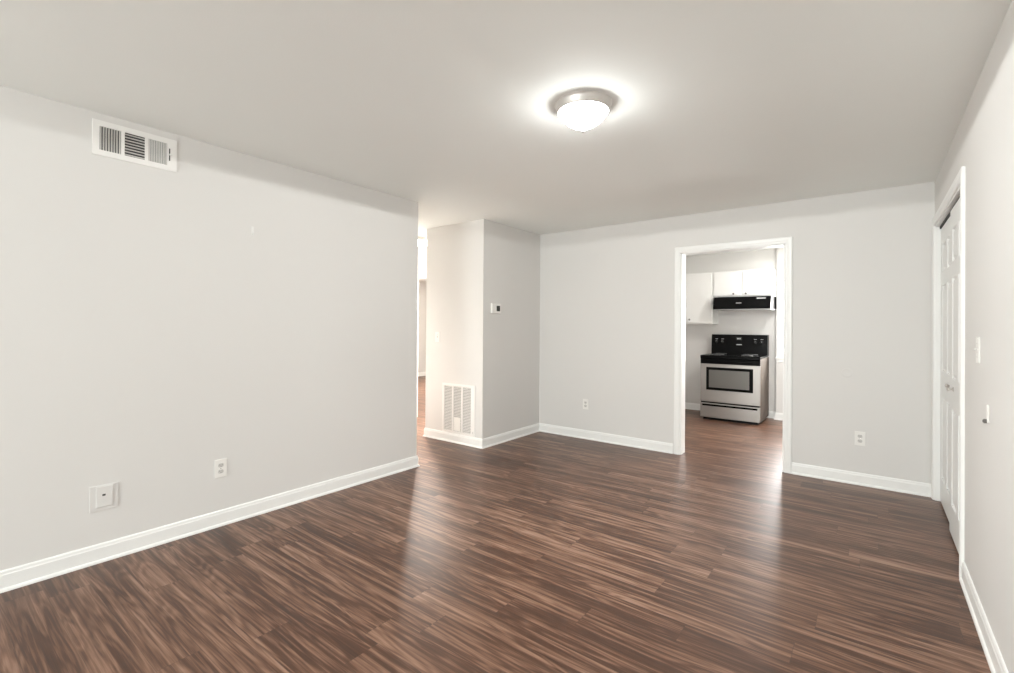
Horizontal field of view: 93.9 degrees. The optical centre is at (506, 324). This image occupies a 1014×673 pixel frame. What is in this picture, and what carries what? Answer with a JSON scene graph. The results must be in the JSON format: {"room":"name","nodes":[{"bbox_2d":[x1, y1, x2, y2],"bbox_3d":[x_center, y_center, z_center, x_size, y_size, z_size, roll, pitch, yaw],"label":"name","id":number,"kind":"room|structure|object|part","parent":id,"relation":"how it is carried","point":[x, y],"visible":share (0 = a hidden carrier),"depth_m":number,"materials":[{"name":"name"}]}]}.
{"room":"empty living room","nodes":[
{"label":"empty living room","id":0,"kind":"room"},
{"bbox_2d":[0,85,417,570],"bbox_3d":[-3.122,0.061,1.496,0.120,2.440,7.358,0,0,38],"label":"wall","id":1,"kind":"structure","parent":0,"point":[148,339],"depth_m":2.86,"materials":[{"name":"beige paint"}]},
{"bbox_2d":[89,482,117,512],"bbox_3d":[-2.201,0.944,2.587,0.011,0.138,0.122,0,0,38],"label":"phone jack plate","id":2,"kind":"object","parent":1,"relation":"attached to","point":[102,497],"visible":1,"depth_m":2.58,"materials":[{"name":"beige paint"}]},
{"bbox_2d":[92,118,176,171],"bbox_3d":[-2.105,-1.013,2.695,0.020,0.189,0.390,0,0,38],"label":"air vent","id":3,"kind":"object","parent":1,"relation":"in","point":[111,140],"visible":1,"depth_m":2.69,"materials":[{"name":"white metal"}]},
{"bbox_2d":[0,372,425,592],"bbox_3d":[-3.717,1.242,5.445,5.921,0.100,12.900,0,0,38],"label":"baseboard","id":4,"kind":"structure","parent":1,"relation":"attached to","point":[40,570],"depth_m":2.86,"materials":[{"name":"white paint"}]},
{"bbox_2d":[214,458,226,477],"bbox_3d":[-1.845,0.925,3.051,0.008,0.116,0.072,0,0,38],"label":"electrical outlet","id":5,"kind":"object","parent":1,"relation":"attached to","point":[220,468],"visible":1,"depth_m":3.05,"materials":[{"name":"white plastic"}]},
{"bbox_2d":[418,281,425,371],"bbox_3d":[-3.895,0.089,10.139,0.100,2.440,5.700,0,0,38],"label":"wall","id":6,"kind":"structure","parent":0,"point":[422,285],"depth_m":12.26,"materials":[{"name":"beige paint"}]},
{"bbox_2d":[418,247,426,267],"bbox_3d":[-0.644,0.101,7.656,0.120,2.440,5.662,0,0,38],"label":"wall","id":7,"kind":"structure","parent":0,"point":[422,253],"depth_m":6.81,"materials":[{"name":"beige paint"}]},
{"bbox_2d":[417,267,426,416],"bbox_3d":[-1.078,0.251,7.080,0.139,2.130,0.900,0,0,38],"label":"trim","id":8,"kind":"structure","parent":7,"relation":"attached to","point":[420,270],"depth_m":6.74,"materials":[{"name":"white paint"}]},
{"bbox_2d":[425,219,539,438],"bbox_3d":[-0.236,0.097,5.780,0.881,2.440,1.205,0,0,38],"label":"wall","id":9,"kind":"structure","parent":0,"point":[474,265],"depth_m":5.36,"materials":[{"name":"beige paint"}]},
{"bbox_2d":[435,332,439,341],"bbox_3d":[-0.802,0.142,5.445,0.072,0.116,0.017,0,0,38],"label":"light switch","id":10,"kind":"object","parent":9,"relation":"attached to","point":[437,334],"visible":1,"depth_m":5.45,"materials":[{"name":"white plastic"}]},
{"bbox_2d":[442,382,474,436],"bbox_3d":[-0.541,0.933,5.239,0.490,0.551,0.014,0,0,38],"label":"air vent","id":11,"kind":"object","parent":9,"relation":"in","point":[458,400],"visible":1,"depth_m":5.23,"materials":[{"name":"white metal"}]},
{"bbox_2d":[423,423,539,448],"bbox_3d":[-0.124,1.268,5.931,0.923,0.100,1.640,0,0,38],"label":"baseboard","id":12,"kind":"structure","parent":9,"relation":"attached to","point":[431,433],"depth_m":5.32,"materials":[{"name":"white paint"}]},
{"bbox_2d":[491,303,500,313],"bbox_3d":[-0.120,-0.176,5.187,0.026,0.108,0.155,0,0,38],"label":"thermostat","id":13,"kind":"object","parent":9,"relation":"attached to","point":[495,308],"visible":1,"depth_m":5.18,"materials":[{"name":"white plastic"}]},
{"bbox_2d":[0,376,990,672],"bbox_3d":[-1.945,1.349,4.077,10.600,0.100,13.100,0,0,38],"label":"floor","id":14,"kind":"structure","parent":0,"point":[538,552],"depth_m":2.41,"materials":[{"name":"brown wood"}]},
{"bbox_2d":[700,334,768,424],"bbox_3d":[3.248,0.745,6.760,0.762,1.198,0.748,0,0,38],"label":"range","id":15,"kind":"object","parent":14,"relation":"on","point":[734,384],"visible":1,"depth_m":6.56,"materials":[{"name":"silver metal"}]},
{"bbox_3d":[3.047,1.129,6.501,0.702,0.024,0.021,0,0,38],"label":"drawer handle","id":16,"kind":"part","parent":15,"relation":"part of","materials":[{"name":"silver metal"}]},
{"bbox_3d":[3.063,1.204,6.523,0.758,0.200,0.041,0,0,38],"label":"storage drawer","id":17,"kind":"part","parent":15,"relation":"part of","materials":[{"name":"silver metal"}]},
{"bbox_3d":[3.039,0.509,6.487,0.584,0.021,0.059,0,0,38],"label":"door handle","id":18,"kind":"part","parent":15,"relation":"part of","materials":[{"name":"metal"}]},
{"bbox_3d":[3.066,0.817,6.524,0.758,0.534,0.041,0,0,38],"label":"oven door","id":19,"kind":"part","parent":15,"relation":"part of","materials":[{"name":"silver metal"}]},
{"bbox_3d":[3.068,0.515,6.525,0.758,0.070,0.042,0,0,38],"label":"door trim","id":20,"kind":"part","parent":15,"relation":"part of","materials":[{"name":"metal"}]},
{"bbox_2d":[700,353,767,360],"bbox_3d":[3.228,0.458,6.732,0.762,0.048,0.570,0,0,38],"label":"cooktop","id":21,"kind":"object","parent":15,"relation":"in","point":[712,356],"depth_m":6.61,"materials":[{"name":"black ceramic"}]},
{"bbox_2d":[0,0,1011,281],"bbox_3d":[-1.928,-1.191,4.087,10.600,0.100,13.100,0,0,38],"label":"ceiling","id":22,"kind":"structure","parent":0,"point":[446,107],"depth_m":2.26,"materials":[{"name":"paint"}]},
{"bbox_2d":[418,236,426,248],"bbox_3d":[-1.100,-1.055,6.175,0.300,0.146,0.300,0,0,38],"label":"ceiling light","id":23,"kind":"object","parent":22,"relation":"attached to","point":[422,240],"visible":0.54,"depth_m":6.07,"materials":[{"name":"white glass"}]},
{"bbox_2d":[554,90,612,132],"bbox_3d":[0.392,-1.059,2.436,0.296,0.146,0.296,0,0,38],"label":"ceiling light","id":24,"kind":"object","parent":22,"relation":"attached to","point":[580,110],"visible":1,"depth_m":2.35,"materials":[{"name":"white glass"}]},
{"bbox_2d":[685,247,782,412],"bbox_3d":[3.669,0.128,6.969,3.790,2.440,0.180,0,0,38],"label":"wall","id":25,"kind":"structure","parent":0,"point":[698,337],"depth_m":7.15,"materials":[{"name":"beige paint"}]},
{"bbox_2d":[686,272,717,323],"bbox_3d":[2.833,-0.395,7.381,0.779,0.773,0.356,0,0,38],"label":"upper cabinet","id":26,"kind":"object","parent":25,"relation":"attached to","point":[699,286],"visible":0.4,"depth_m":7.14,"materials":[{"name":"white paint"}]},
{"bbox_2d":[685,402,782,419],"bbox_3d":[3.624,1.297,6.917,3.550,0.100,0.101,0,0,38],"label":"baseboard","id":27,"kind":"structure","parent":25,"relation":"attached to","point":[693,406],"depth_m":6.84,"materials":[{"name":"white paint"}]},
{"bbox_2d":[713,268,776,297],"bbox_3d":[3.456,-0.588,6.902,0.790,0.383,0.356,0,0,38],"label":"upper cabinet","id":28,"kind":"object","parent":25,"relation":"attached to","point":[758,282],"visible":0.98,"depth_m":6.76,"materials":[{"name":"white paint"}]},
{"bbox_3d":[3.216,-0.589,6.909,0.368,0.343,0.020,0,0,38],"label":"door","id":29,"kind":"part","parent":28,"relation":"part of","materials":[{"name":"white paint"}]},
{"bbox_2d":[713,296,775,310],"bbox_3d":[3.425,-0.302,6.824,0.742,0.186,0.514,0,0,38],"label":"range hood","id":30,"kind":"object","parent":28,"relation":"attached to","point":[747,303],"visible":0.95,"depth_m":6.64,"materials":[{"name":"black metal"}]},
{"bbox_3d":[3.524,-0.588,6.671,0.368,0.343,0.020,0,0,38],"label":"door","id":31,"kind":"part","parent":28,"relation":"part of","materials":[{"name":"white paint"}]},
{"bbox_2d":[775,276,782,361],"bbox_3d":[4.270,-0.076,6.441,1.065,1.220,0.145,0,0,38],"label":"window","id":32,"kind":"structure","parent":25,"relation":"in","point":[778,358],"depth_m":6.71,"materials":[{"name":"white paint"}]},
{"bbox_3d":[4.251,0.498,6.419,1.065,0.073,0.095,0,0,38],"label":"sill","id":33,"kind":"part","parent":32,"relation":"part of","materials":[{"name":"white paint"}]},
{"bbox_3d":[4.305,-0.089,6.487,0.955,1.102,0.030,0,0,38],"label":"sash","id":34,"kind":"part","parent":32,"relation":"part of","materials":[{"name":"white paint"}]},
{"bbox_2d":[539,182,934,483],"bbox_3d":[1.939,0.107,4.787,3.778,2.440,0.120,0,0,38],"label":"wall","id":35,"kind":"structure","parent":0,"point":[862,297],"depth_m":4.17,"materials":[{"name":"beige paint"}]},
{"bbox_2d":[583,399,587,408],"bbox_3d":[0.912,0.923,5.492,0.072,0.116,0.008,0,0,38],"label":"electrical outlet","id":36,"kind":"object","parent":35,"relation":"attached to","point":[585,401],"visible":1,"depth_m":5.49,"materials":[{"name":"white plastic"}]},
{"bbox_2d":[674,236,792,473],"bbox_3d":[2.176,0.269,4.604,1.045,2.118,0.156,0,0,38],"label":"trim","id":37,"kind":"structure","parent":35,"relation":"attached to","point":[786,243],"depth_m":4.65,"materials":[{"name":"white paint"}]},
{"bbox_2d":[539,423,930,496],"bbox_3d":[1.841,1.277,4.764,3.658,0.100,0.021,0,0,38],"label":"baseboard","id":38,"kind":"structure","parent":35,"relation":"attached to","point":[862,479],"depth_m":4.12,"materials":[{"name":"white paint"}]},
{"bbox_2d":[855,431,864,445],"bbox_3d":[2.932,0.947,3.933,0.072,0.116,0.008,0,0,38],"label":"electrical outlet","id":39,"kind":"object","parent":35,"relation":"attached to","point":[859,436],"visible":1,"depth_m":3.93,"materials":[{"name":"white plastic"}]},
{"bbox_2d":[935,0,1013,672],"bbox_3d":[0.506,0.079,-0.065,0.120,2.440,9.316,0,0,38],"label":"wall","id":40,"kind":"structure","parent":0,"point":[982,142],"depth_m":1.91,"materials":[{"name":"beige paint"}]},
{"bbox_2d":[940,217,949,520],"bbox_3d":[3.061,0.297,3.300,0.067,2.037,0.688,0,0,38],"label":"door","id":41,"kind":"structure","parent":40,"relation":"in","point":[945,231],"depth_m":3.34,"materials":[{"name":"white paint"}]},
{"bbox_2d":[931,166,964,577],"bbox_3d":[2.873,0.254,3.019,0.138,2.145,1.510,0,0,38],"label":"trim","id":42,"kind":"structure","parent":40,"relation":"attached to","point":[956,191],"depth_m":3.44,"materials":[{"name":"white paint"}]},
{"bbox_2d":[946,198,959,553],"bbox_3d":[2.633,0.292,2.767,0.067,2.037,0.670,0,0,38],"label":"door","id":43,"kind":"structure","parent":40,"relation":"in","point":[955,212],"depth_m":2.87,"materials":[{"name":"white paint"}]},
{"bbox_2d":[974,337,979,363],"bbox_3d":[2.117,0.115,2.136,0.017,0.116,0.072,0,0,38],"label":"light switch","id":44,"kind":"object","parent":40,"relation":"attached to","point":[977,349],"visible":1,"depth_m":2.12,"materials":[{"name":"white plastic"}]},
{"bbox_3d":[2.122,0.115,2.132,0.006,0.116,0.072,0,0,38],"label":"plate","id":45,"kind":"part","parent":44,"relation":"part of","materials":[{"name":"white plastic"}]},
{"bbox_2d":[959,561,1008,672],"bbox_3d":[-0.026,1.243,-0.635,0.021,0.100,7.780,0,0,38],"label":"baseboard","id":46,"kind":"structure","parent":40,"relation":"attached to","point":[996,663],"depth_m":1.98,"materials":[{"name":"white paint"}]},
{"bbox_2d":[982,405,988,422],"bbox_3d":[1.978,0.370,1.957,0.018,0.076,0.030,0,0,38],"label":"wall bracket","id":47,"kind":"object","parent":40,"relation":"attached to","point":[986,420],"visible":1,"depth_m":1.94,"materials":[{"name":"white plastic"}]},
{"bbox_3d":[1.982,0.368,1.953,0.006,0.073,0.030,0,0,38],"label":"bracket plate","id":48,"kind":"part","parent":47,"relation":"part of","materials":[{"name":"white plastic"}]}
]}

